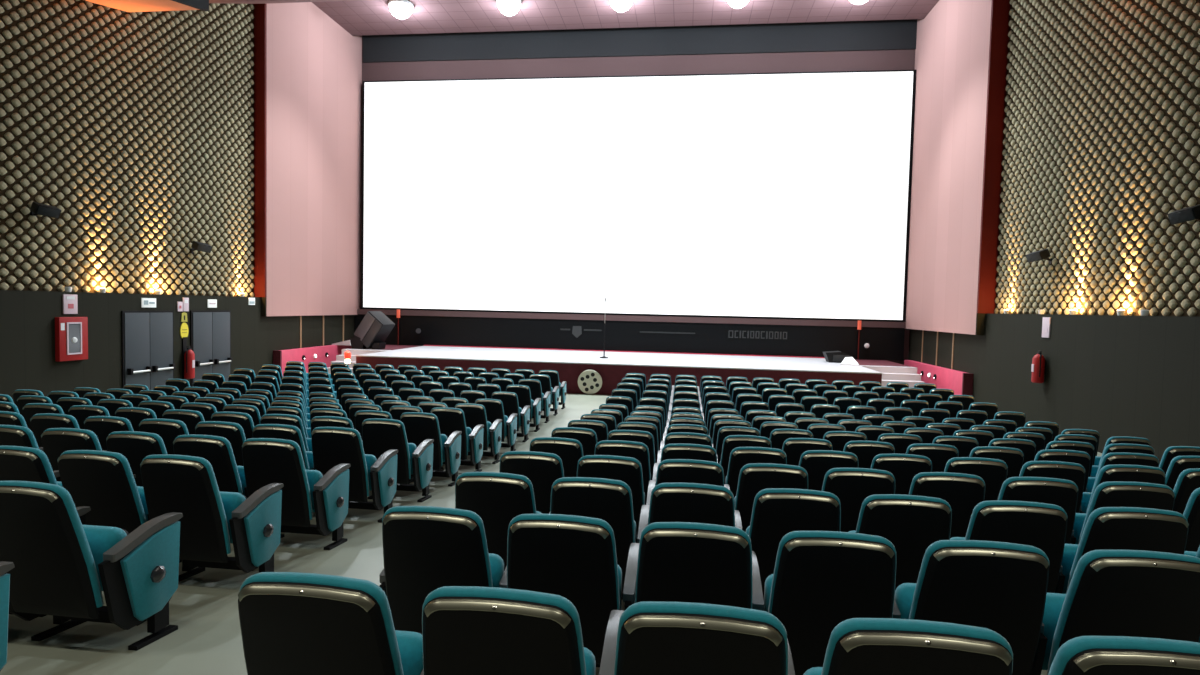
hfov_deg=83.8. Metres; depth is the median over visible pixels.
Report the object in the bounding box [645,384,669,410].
seat
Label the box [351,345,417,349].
platform
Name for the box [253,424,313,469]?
seat
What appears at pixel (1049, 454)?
backrest cushion
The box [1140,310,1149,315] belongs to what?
uplight
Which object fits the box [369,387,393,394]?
backrest cushion
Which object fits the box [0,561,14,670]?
seat
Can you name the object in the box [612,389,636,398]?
backrest cushion
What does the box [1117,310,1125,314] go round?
uplight
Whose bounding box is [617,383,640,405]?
seat
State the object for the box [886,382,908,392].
seat
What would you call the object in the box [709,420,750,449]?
seat
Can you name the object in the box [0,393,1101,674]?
floor
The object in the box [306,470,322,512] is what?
seat cushion
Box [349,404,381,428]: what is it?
seat
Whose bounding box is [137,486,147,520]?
seat cushion
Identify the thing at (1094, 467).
seat cushion
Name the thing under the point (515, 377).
seat
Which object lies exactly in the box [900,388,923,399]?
seat
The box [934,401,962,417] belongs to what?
seat
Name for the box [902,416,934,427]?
seat
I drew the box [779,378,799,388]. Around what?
seat
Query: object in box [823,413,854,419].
backrest cushion
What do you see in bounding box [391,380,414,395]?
seat
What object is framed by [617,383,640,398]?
backrest cushion
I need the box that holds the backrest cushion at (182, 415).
[165,409,204,421]
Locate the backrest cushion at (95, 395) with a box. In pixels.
[86,392,114,398]
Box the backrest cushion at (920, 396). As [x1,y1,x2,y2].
[916,394,941,399]
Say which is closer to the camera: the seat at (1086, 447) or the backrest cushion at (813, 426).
the seat at (1086, 447)
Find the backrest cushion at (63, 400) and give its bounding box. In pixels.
[58,397,91,404]
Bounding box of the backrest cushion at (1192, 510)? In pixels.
[1183,487,1199,518]
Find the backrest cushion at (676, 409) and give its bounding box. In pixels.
[671,407,701,414]
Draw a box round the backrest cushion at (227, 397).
[206,393,233,400]
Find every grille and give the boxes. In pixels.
[37,206,59,217]
[197,244,211,252]
[362,320,381,347]
[833,355,849,360]
[1026,253,1040,261]
[1168,209,1194,223]
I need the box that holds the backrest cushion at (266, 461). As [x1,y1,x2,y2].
[243,438,312,519]
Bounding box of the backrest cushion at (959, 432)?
[953,430,993,435]
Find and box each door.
[121,311,174,389]
[190,310,231,386]
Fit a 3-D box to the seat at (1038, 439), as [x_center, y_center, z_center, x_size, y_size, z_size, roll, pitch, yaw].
[4.969,1.576,8.134,0.553,0.964,0.673,2,3,7]
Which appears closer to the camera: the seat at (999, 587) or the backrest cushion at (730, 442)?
the seat at (999, 587)
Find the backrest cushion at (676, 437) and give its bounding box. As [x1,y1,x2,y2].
[664,432,711,445]
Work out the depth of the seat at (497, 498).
3.78 m
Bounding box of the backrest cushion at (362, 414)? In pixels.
[355,410,391,418]
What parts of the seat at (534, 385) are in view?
frame, armrest, panel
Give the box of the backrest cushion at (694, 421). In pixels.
[668,418,705,426]
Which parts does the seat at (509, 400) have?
frame, armrest, panel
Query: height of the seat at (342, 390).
0.926 m
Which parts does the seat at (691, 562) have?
frame, armrest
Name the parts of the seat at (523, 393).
frame, armrest, panel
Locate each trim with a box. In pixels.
[182,337,186,379]
[300,316,301,347]
[322,315,323,345]
[423,345,824,357]
[921,330,923,361]
[935,331,938,365]
[951,333,954,368]
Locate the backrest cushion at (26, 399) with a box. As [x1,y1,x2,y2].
[20,395,52,403]
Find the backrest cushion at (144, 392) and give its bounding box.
[140,390,166,395]
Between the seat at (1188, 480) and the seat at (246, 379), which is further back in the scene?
the seat at (246, 379)
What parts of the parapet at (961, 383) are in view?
post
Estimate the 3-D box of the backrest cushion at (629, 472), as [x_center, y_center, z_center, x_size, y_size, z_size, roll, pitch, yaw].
[0.070,1.143,4.762,0.496,0.653,0.227,2,3,7]
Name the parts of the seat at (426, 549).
armrest, frame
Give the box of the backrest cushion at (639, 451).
[594,440,650,480]
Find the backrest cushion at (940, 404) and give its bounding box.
[934,401,962,408]
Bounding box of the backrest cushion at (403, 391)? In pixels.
[400,388,423,395]
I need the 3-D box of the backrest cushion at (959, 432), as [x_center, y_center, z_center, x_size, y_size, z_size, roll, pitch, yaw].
[4.421,1.414,8.000,0.496,0.653,0.227,2,3,7]
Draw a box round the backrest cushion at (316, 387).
[309,384,333,393]
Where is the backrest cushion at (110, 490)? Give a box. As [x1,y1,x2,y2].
[60,450,146,524]
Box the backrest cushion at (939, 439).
[932,436,977,443]
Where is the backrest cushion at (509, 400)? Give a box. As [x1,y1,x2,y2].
[492,392,519,427]
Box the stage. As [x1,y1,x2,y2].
[356,346,881,394]
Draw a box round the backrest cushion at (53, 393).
[50,391,78,396]
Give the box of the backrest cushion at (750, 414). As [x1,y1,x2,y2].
[745,410,776,420]
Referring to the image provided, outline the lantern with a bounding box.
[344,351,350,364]
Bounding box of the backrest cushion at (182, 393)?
[172,391,199,396]
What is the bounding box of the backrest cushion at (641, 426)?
[617,422,658,449]
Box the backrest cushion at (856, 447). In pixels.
[843,441,894,453]
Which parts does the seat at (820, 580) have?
armrest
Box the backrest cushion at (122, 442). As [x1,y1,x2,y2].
[108,431,166,453]
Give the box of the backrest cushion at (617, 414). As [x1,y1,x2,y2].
[591,409,622,421]
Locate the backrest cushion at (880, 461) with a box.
[870,454,931,468]
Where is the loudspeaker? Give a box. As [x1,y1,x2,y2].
[350,311,394,348]
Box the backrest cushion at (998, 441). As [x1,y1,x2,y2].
[988,438,1035,445]
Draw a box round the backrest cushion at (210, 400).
[195,397,226,405]
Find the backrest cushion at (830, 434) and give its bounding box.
[823,431,866,438]
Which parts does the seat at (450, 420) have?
frame, armrest, panel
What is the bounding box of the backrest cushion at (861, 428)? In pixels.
[855,426,893,431]
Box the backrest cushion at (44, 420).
[33,413,79,428]
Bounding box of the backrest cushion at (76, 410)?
[70,405,109,415]
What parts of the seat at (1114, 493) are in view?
frame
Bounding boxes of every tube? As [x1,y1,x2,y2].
[397,309,399,344]
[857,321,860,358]
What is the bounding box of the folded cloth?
[840,357,858,365]
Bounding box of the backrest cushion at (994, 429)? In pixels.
[970,425,1006,432]
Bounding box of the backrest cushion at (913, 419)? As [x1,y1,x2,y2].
[902,416,934,422]
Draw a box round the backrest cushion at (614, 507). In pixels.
[550,477,634,542]
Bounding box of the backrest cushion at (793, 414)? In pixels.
[784,411,815,417]
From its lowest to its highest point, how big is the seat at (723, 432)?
0.964 m
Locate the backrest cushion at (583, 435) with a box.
[551,427,596,443]
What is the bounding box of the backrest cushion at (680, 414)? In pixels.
[670,412,702,418]
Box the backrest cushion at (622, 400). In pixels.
[606,396,632,406]
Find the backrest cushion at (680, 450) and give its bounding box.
[661,443,716,461]
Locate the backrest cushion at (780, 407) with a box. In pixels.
[775,403,803,411]
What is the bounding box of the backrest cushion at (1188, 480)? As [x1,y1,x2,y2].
[1173,468,1199,497]
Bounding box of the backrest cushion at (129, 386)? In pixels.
[124,384,148,389]
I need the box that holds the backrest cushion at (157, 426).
[140,418,188,434]
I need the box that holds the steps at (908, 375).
[859,365,924,387]
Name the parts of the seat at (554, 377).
frame, panel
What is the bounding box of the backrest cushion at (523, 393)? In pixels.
[506,385,531,418]
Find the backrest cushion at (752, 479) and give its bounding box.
[735,463,807,509]
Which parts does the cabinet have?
pane frame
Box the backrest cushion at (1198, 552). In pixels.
[1195,546,1199,557]
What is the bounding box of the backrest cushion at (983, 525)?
[965,500,1066,539]
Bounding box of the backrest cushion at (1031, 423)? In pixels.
[1024,421,1058,426]
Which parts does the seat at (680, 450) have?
armrest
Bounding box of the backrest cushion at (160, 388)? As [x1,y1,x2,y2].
[155,386,178,391]
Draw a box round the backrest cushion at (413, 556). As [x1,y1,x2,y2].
[382,506,492,586]
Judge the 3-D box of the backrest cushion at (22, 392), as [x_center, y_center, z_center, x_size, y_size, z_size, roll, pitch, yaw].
[-8.096,1.058,9.569,0.496,0.653,0.227,2,3,7]
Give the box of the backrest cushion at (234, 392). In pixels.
[215,388,240,395]
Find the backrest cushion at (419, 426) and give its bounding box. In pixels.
[400,412,442,465]
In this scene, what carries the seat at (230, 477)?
on the floor
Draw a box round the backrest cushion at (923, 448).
[906,443,957,453]
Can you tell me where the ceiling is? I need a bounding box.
[85,0,938,62]
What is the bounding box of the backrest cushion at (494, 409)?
[475,399,504,430]
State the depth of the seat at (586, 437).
6.56 m
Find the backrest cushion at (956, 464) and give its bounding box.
[944,457,1007,471]
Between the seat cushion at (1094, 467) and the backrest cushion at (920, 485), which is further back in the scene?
the seat cushion at (1094, 467)
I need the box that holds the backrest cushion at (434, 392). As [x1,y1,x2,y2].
[429,389,454,396]
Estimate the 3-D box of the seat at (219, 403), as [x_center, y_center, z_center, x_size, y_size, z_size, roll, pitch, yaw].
[-5.326,1.283,9.425,0.553,0.964,0.673,2,3,7]
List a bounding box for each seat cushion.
[82,525,126,590]
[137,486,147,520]
[220,491,245,543]
[237,466,245,495]
[306,428,310,437]
[306,438,311,450]
[306,451,313,469]
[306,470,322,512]
[365,454,376,490]
[395,630,422,674]
[408,443,416,473]
[441,434,446,461]
[466,427,471,451]
[487,421,491,443]
[489,553,503,587]
[504,415,507,435]
[584,647,595,674]
[617,564,621,609]
[634,520,635,542]
[764,574,772,611]
[803,667,822,674]
[894,583,916,618]
[950,537,964,539]
[1042,593,1065,669]
[1061,544,1078,593]
[1073,513,1085,543]
[1081,492,1091,513]
[1087,477,1095,491]
[1091,465,1098,476]
[1094,456,1100,465]
[1184,551,1196,556]
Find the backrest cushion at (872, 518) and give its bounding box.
[855,494,951,532]
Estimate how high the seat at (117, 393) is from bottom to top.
0.964 m
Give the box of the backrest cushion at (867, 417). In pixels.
[862,415,893,419]
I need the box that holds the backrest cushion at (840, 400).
[833,397,860,404]
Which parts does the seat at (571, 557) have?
armrest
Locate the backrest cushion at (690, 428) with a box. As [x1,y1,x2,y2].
[666,424,708,434]
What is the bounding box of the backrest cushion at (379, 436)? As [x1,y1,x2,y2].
[362,418,410,478]
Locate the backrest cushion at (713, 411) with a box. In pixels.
[707,408,738,425]
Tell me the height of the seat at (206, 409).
0.964 m
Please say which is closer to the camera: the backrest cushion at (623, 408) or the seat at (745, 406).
the backrest cushion at (623, 408)
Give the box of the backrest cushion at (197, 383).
[194,380,217,387]
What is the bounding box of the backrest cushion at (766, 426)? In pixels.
[760,421,797,431]
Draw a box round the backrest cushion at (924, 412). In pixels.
[919,409,949,415]
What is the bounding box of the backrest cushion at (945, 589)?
[909,540,1048,619]
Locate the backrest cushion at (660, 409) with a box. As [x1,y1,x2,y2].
[635,405,664,420]
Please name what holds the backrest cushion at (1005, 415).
on the seat at (1019, 418)
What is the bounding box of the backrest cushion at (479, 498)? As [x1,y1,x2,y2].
[455,472,536,513]
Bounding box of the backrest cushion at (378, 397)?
[374,395,400,400]
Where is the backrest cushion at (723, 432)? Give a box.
[716,426,759,451]
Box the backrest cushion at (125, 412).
[116,407,156,418]
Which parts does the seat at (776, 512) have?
armrest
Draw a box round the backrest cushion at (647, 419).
[624,416,660,437]
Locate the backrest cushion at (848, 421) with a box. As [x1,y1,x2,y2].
[837,419,871,424]
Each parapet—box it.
[273,345,350,373]
[904,360,972,395]
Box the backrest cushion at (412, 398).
[407,396,434,401]
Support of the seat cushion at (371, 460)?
on the seat at (331, 446)
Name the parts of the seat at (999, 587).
armrest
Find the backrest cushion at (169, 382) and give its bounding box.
[166,379,189,386]
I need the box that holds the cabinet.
[55,317,87,361]
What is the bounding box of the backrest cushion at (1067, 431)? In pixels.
[1061,429,1099,434]
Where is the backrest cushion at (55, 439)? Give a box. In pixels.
[44,428,101,450]
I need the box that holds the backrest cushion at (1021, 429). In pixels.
[1015,427,1052,432]
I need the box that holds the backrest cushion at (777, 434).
[770,429,812,439]
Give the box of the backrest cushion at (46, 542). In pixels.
[0,481,103,607]
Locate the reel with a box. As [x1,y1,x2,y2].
[578,370,601,393]
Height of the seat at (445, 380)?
0.927 m
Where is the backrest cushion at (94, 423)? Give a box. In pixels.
[87,416,133,430]
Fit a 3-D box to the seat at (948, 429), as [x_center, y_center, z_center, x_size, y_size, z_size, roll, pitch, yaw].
[4.529,1.600,9.135,0.553,0.964,0.673,2,3,7]
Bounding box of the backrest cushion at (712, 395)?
[703,392,730,412]
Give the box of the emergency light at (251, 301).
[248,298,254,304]
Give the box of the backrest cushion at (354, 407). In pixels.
[350,404,381,410]
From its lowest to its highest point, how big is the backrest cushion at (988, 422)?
0.653 m
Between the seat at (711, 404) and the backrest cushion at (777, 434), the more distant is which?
the seat at (711, 404)
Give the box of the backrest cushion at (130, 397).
[122,394,151,400]
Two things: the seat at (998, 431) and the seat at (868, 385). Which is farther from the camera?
the seat at (868, 385)
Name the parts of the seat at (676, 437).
armrest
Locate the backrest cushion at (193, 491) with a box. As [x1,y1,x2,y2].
[142,454,230,553]
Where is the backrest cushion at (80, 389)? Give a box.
[75,387,100,392]
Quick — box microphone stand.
[600,298,607,357]
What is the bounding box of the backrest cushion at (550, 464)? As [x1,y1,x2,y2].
[499,451,563,476]
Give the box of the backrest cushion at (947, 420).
[942,418,974,422]
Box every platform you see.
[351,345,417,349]
[855,359,910,366]
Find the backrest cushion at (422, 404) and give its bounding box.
[418,402,447,406]
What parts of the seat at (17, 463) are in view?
armrest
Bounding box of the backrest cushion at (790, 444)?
[782,438,832,450]
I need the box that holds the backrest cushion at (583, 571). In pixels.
[507,514,619,609]
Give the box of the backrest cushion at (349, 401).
[345,399,374,404]
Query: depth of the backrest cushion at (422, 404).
9.67 m
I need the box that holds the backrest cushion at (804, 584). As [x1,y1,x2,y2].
[768,531,896,617]
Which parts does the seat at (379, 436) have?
frame, armrest, panel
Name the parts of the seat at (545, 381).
frame, armrest, panel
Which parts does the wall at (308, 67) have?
panel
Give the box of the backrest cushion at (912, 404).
[900,400,928,408]
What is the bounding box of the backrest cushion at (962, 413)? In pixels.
[956,410,987,417]
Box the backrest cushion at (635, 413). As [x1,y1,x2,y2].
[630,411,662,426]
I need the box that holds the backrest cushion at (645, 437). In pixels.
[607,430,654,462]
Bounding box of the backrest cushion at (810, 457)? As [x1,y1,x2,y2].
[799,450,857,465]
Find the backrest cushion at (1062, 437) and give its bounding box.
[1054,434,1096,440]
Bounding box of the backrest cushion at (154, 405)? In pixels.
[140,401,174,409]
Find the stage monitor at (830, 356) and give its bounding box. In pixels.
[823,351,851,362]
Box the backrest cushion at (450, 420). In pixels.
[430,407,467,454]
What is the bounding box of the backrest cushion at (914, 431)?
[904,428,943,434]
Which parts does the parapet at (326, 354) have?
post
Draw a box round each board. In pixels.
[332,340,350,344]
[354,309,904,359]
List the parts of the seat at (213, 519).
frame, frame, armrest, panel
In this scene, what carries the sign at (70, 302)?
attached to the wall at (138, 127)
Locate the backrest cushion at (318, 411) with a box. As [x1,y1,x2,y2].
[310,408,346,417]
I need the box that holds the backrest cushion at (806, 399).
[801,396,827,402]
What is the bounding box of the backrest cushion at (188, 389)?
[184,387,209,392]
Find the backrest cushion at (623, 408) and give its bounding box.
[599,404,628,415]
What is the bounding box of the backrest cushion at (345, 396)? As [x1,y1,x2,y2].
[341,393,368,399]
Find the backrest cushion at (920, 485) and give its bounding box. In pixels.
[909,472,984,496]
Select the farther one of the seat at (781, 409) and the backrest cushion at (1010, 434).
the seat at (781, 409)
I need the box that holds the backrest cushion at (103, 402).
[99,399,132,406]
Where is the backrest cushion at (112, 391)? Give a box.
[106,389,132,393]
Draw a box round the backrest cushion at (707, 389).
[702,386,726,401]
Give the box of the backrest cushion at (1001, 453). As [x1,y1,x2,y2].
[969,446,1023,459]
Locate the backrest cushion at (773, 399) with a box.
[768,395,794,403]
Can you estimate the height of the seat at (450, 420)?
0.964 m
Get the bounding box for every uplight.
[64,287,71,291]
[99,288,105,292]
[1069,310,1076,314]
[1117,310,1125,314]
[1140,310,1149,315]
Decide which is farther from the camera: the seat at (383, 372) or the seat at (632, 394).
the seat at (383, 372)
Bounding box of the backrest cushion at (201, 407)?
[181,403,216,412]
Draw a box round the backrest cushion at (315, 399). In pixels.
[310,397,338,403]
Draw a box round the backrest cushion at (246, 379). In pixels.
[229,374,251,383]
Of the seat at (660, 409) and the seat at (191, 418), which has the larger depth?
the seat at (660, 409)
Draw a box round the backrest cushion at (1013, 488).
[998,477,1077,499]
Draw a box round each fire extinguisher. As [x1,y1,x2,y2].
[184,346,194,378]
[1031,351,1045,382]
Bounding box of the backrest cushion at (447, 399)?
[441,397,467,402]
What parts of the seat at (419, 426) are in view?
frame, armrest, panel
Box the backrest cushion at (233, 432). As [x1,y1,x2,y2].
[196,421,245,441]
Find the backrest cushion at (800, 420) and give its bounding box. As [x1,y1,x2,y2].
[795,418,828,423]
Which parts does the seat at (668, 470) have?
armrest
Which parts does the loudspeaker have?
panel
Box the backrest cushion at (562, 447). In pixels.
[529,437,582,456]
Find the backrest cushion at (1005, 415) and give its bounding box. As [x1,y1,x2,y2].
[993,411,1025,419]
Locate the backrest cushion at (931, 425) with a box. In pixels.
[925,423,960,427]
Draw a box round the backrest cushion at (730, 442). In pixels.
[720,435,771,464]
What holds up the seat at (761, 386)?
on the floor
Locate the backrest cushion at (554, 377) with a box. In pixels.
[539,370,559,396]
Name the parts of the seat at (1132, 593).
frame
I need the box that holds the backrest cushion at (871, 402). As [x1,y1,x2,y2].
[867,399,894,406]
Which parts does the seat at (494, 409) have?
frame, armrest, panel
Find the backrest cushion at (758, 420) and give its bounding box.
[752,416,785,425]
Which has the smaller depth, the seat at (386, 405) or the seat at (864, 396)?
the seat at (386, 405)
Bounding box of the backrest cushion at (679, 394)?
[673,391,698,398]
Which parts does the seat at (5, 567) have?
panel, armrest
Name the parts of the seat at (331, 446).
frame, armrest, panel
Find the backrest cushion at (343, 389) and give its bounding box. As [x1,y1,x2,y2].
[340,386,363,393]
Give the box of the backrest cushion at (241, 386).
[224,381,246,390]
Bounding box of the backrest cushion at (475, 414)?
[455,403,488,446]
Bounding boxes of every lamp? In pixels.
[388,0,413,18]
[496,0,520,15]
[609,0,632,11]
[727,0,748,7]
[850,0,867,3]
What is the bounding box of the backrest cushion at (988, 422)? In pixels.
[983,420,1015,424]
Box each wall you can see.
[0,0,354,401]
[254,2,361,315]
[360,35,914,364]
[905,0,1009,334]
[908,0,1199,463]
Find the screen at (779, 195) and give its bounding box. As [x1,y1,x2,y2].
[361,70,916,321]
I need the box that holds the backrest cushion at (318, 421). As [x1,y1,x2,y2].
[312,416,353,428]
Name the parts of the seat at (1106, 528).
frame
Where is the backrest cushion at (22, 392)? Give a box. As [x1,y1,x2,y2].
[15,389,43,395]
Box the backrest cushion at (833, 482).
[822,468,894,493]
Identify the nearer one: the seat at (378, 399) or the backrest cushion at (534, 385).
the seat at (378, 399)
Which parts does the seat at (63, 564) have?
frame, armrest, frame, armrest, panel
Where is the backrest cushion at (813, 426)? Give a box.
[807,424,845,429]
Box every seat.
[0,394,13,402]
[0,401,18,412]
[0,411,27,427]
[0,425,43,451]
[0,445,61,485]
[0,481,182,650]
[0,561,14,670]
[13,389,43,409]
[17,395,52,416]
[23,403,63,430]
[30,413,79,446]
[41,428,106,470]
[48,391,78,404]
[57,397,91,414]
[57,450,181,562]
[68,405,109,428]
[73,387,100,397]
[84,392,114,405]
[84,416,133,450]
[97,399,132,415]
[105,389,132,398]
[106,431,166,486]
[115,407,156,431]
[120,394,151,406]
[123,384,148,393]
[138,390,166,400]
[138,401,174,418]
[139,418,188,454]
[140,454,283,581]
[153,386,178,395]
[157,396,188,408]
[162,409,204,434]
[165,379,189,391]
[171,391,199,402]
[173,434,245,495]
[180,403,216,420]
[183,387,209,396]
[193,380,217,392]
[194,397,226,411]
[195,421,245,465]
[202,373,224,387]
[205,393,233,404]
[211,412,253,439]
[214,388,240,399]
[222,381,246,394]
[223,404,260,426]
[228,374,251,389]
[232,399,265,416]
[234,368,255,382]
[238,572,422,674]
[239,394,269,409]
[242,438,350,549]
[245,389,272,405]
[250,382,276,400]
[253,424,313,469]
[255,375,279,393]
[258,369,281,385]
[260,414,311,450]
[262,365,282,379]
[266,406,310,437]
[270,400,310,427]
[274,396,309,419]
[277,391,309,412]
[279,383,308,406]
[281,376,308,397]
[283,370,308,389]
[285,365,308,382]
[286,361,307,377]
[308,362,330,378]
[308,366,332,382]
[308,371,334,389]
[309,377,336,396]
[309,384,338,401]
[309,392,335,400]
[309,397,338,407]
[310,402,342,411]
[310,408,346,423]
[311,416,362,443]
[311,427,397,522]
[330,363,348,378]
[332,367,351,383]
[334,372,359,390]
[336,378,358,398]
[338,386,363,405]
[341,393,368,410]
[345,399,374,418]
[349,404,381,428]
[353,364,371,378]
[355,410,391,438]
[356,368,375,384]
[359,373,380,391]
[362,418,433,501]
[364,379,386,398]
[368,387,393,401]
[374,395,400,406]
[375,364,393,374]
[379,506,503,633]
[380,369,399,380]
[381,400,410,412]
[385,374,406,387]
[390,406,422,419]
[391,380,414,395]
[398,365,416,374]
[399,388,423,400]
[400,412,461,486]
[404,370,423,380]
[407,396,434,406]
[411,375,432,388]
[418,402,447,412]
[420,382,442,396]
[420,586,595,674]
[421,366,439,375]
[429,371,448,381]
[429,389,454,402]
[430,407,483,471]
[438,376,459,389]
[441,397,467,407]
[444,367,462,375]
[448,383,471,397]
[453,371,473,382]
[455,403,501,463]
[455,472,541,570]
[460,390,485,403]
[464,377,486,390]
[467,368,486,376]
[475,399,516,450]
[477,384,500,398]
[478,372,498,383]
[491,368,509,377]
[491,378,513,391]
[492,392,529,441]
[499,451,563,513]
[499,514,621,667]
[504,373,524,384]
[506,385,540,431]
[515,369,533,378]
[518,379,550,422]
[529,374,558,415]
[529,437,582,476]
[539,370,566,408]
[549,477,635,599]
[551,427,596,455]
[568,420,607,442]
[577,455,644,542]
[580,414,616,432]
[591,409,622,427]
[594,440,650,504]
[599,404,628,421]
[599,601,787,674]
[606,396,632,415]
[607,430,654,479]
[612,389,637,410]
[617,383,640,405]
[617,422,658,462]
[621,378,643,397]
[623,522,752,610]
[624,416,660,449]
[625,373,645,390]
[630,411,662,440]
[635,405,664,432]
[637,483,734,542]
[639,397,666,426]
[642,390,667,419]
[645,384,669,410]
[646,459,723,504]
[648,378,670,401]
[650,374,670,395]
[652,443,716,480]
[657,432,711,462]
[660,424,708,449]
[663,418,705,440]
[665,412,702,432]
[666,407,701,426]
[668,399,699,419]
[669,391,698,410]
[670,385,697,402]
[671,379,696,395]
[672,375,695,389]
[697,376,721,396]
[698,380,724,403]
[699,386,726,410]
[700,392,730,421]
[701,400,734,427]
[707,408,738,433]
[709,414,743,438]
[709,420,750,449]
[712,426,759,463]
[717,435,771,483]
[724,463,807,531]
[725,447,786,496]
[726,377,747,392]
[728,381,751,399]
[731,387,756,407]
[735,394,762,414]
[735,488,840,598]
[740,401,768,420]
[745,410,776,426]
[752,378,773,389]
[752,416,785,430]
[752,531,896,674]
[757,382,779,395]
[760,421,797,438]
[762,388,786,402]
[768,395,794,411]
[770,429,812,449]
[775,403,803,417]
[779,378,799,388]
[782,438,832,465]
[784,411,815,422]
[785,383,807,395]
[787,618,1012,674]
[792,389,816,403]
[795,418,828,429]
[799,450,857,490]
[801,396,827,411]
[805,379,826,389]
[807,424,845,438]
[810,404,839,418]
[813,384,836,396]
[822,468,894,531]
[823,390,847,404]
[823,413,854,423]
[823,431,866,450]
[832,380,853,390]
[833,397,860,413]
[837,419,871,431]
[842,385,865,397]
[843,441,894,468]
[846,406,875,419]
[849,494,951,590]
[853,391,878,405]
[855,426,893,440]
[859,381,880,391]
[862,415,893,425]
[867,399,894,414]
[870,454,931,494]
[871,386,894,398]
[877,433,921,453]
[881,421,915,433]
[882,407,912,421]
[884,392,910,406]
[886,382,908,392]
[893,540,1048,674]
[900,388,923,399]
[900,400,928,415]
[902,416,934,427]
[904,428,943,443]
[906,443,957,471]
[909,472,984,537]
[914,383,935,393]
[916,394,941,408]
[919,409,949,422]
[925,423,960,435]
[929,389,953,400]
[932,436,977,456]
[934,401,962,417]
[942,418,974,429]
[944,457,1007,500]
[948,395,973,409]
[950,500,1066,592]
[953,430,993,446]
[956,410,987,424]
[969,402,997,419]
[969,446,1023,478]
[970,425,1006,438]
[983,420,1016,432]
[988,438,1035,464]
[993,411,1025,427]
[998,477,1077,543]
[1003,432,1044,455]
[1015,427,1052,449]
[1019,461,1084,512]
[1024,421,1058,440]
[1030,550,1199,674]
[1034,449,1090,491]
[1045,441,1093,476]
[1048,636,1199,674]
[1054,434,1096,464]
[1055,507,1188,593]
[1061,429,1099,455]
[1070,481,1174,543]
[1079,464,1165,513]
[1086,452,1158,491]
[1090,443,1153,476]
[1094,436,1150,465]
[1159,446,1199,474]
[1165,456,1199,489]
[1173,468,1199,514]
[1183,487,1199,551]
[1184,546,1199,557]
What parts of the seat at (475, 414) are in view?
frame, armrest, panel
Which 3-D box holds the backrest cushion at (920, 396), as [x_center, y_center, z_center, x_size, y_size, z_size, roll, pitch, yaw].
[6.117,1.364,12.505,0.496,0.653,0.227,2,3,7]
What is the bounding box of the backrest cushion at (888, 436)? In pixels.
[877,433,921,440]
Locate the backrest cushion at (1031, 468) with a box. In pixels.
[1019,461,1084,476]
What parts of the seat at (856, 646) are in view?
armrest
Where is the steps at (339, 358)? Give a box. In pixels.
[327,349,389,373]
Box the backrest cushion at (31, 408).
[26,403,63,413]
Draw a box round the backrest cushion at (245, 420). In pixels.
[212,412,253,430]
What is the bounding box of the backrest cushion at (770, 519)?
[749,488,840,538]
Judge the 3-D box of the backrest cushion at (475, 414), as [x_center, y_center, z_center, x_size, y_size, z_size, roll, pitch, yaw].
[-1.871,1.272,9.735,0.496,0.653,0.227,2,3,7]
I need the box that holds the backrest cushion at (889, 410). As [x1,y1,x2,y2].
[882,407,912,414]
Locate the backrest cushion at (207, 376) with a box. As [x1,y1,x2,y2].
[203,373,224,380]
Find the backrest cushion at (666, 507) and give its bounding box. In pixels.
[648,483,734,526]
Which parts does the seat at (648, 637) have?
armrest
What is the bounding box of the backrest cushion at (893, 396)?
[884,392,910,399]
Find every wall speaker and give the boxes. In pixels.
[30,202,60,218]
[190,241,211,253]
[1026,249,1052,263]
[1167,204,1199,224]
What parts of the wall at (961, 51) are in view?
panel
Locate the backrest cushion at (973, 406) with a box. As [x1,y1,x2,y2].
[969,402,996,409]
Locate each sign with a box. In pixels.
[62,294,77,313]
[141,298,155,307]
[177,302,182,310]
[180,323,188,337]
[181,312,187,321]
[182,298,188,310]
[207,299,216,307]
[1042,317,1050,337]
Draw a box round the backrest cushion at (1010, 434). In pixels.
[1003,432,1044,437]
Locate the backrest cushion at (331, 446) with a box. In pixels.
[312,427,368,495]
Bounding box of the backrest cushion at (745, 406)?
[740,401,768,413]
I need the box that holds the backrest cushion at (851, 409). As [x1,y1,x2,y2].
[846,406,875,413]
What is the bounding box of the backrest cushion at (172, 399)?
[157,396,188,402]
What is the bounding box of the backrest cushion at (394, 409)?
[390,406,422,412]
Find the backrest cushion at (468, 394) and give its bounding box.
[460,390,485,398]
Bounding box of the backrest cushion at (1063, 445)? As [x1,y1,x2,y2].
[1045,441,1093,449]
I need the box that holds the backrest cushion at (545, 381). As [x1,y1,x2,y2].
[529,374,551,401]
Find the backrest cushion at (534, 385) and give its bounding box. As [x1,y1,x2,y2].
[518,379,542,402]
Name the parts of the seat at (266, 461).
frame, frame, armrest, panel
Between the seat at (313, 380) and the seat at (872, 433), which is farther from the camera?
the seat at (313, 380)
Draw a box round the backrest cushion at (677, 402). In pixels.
[672,399,699,407]
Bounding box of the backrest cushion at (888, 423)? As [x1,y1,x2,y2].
[881,421,915,425]
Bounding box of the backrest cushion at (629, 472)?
[577,455,643,504]
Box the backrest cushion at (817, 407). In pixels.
[810,404,839,411]
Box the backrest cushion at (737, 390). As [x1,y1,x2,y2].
[731,387,756,400]
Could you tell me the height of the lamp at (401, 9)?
0.431 m
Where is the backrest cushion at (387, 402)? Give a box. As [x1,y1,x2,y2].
[381,400,410,405]
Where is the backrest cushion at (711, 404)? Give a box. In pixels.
[705,400,734,417]
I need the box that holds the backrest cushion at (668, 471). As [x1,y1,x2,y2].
[656,459,723,485]
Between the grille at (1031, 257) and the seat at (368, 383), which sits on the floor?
the seat at (368, 383)
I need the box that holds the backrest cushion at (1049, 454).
[1034,449,1089,460]
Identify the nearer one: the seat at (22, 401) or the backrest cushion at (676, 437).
the backrest cushion at (676, 437)

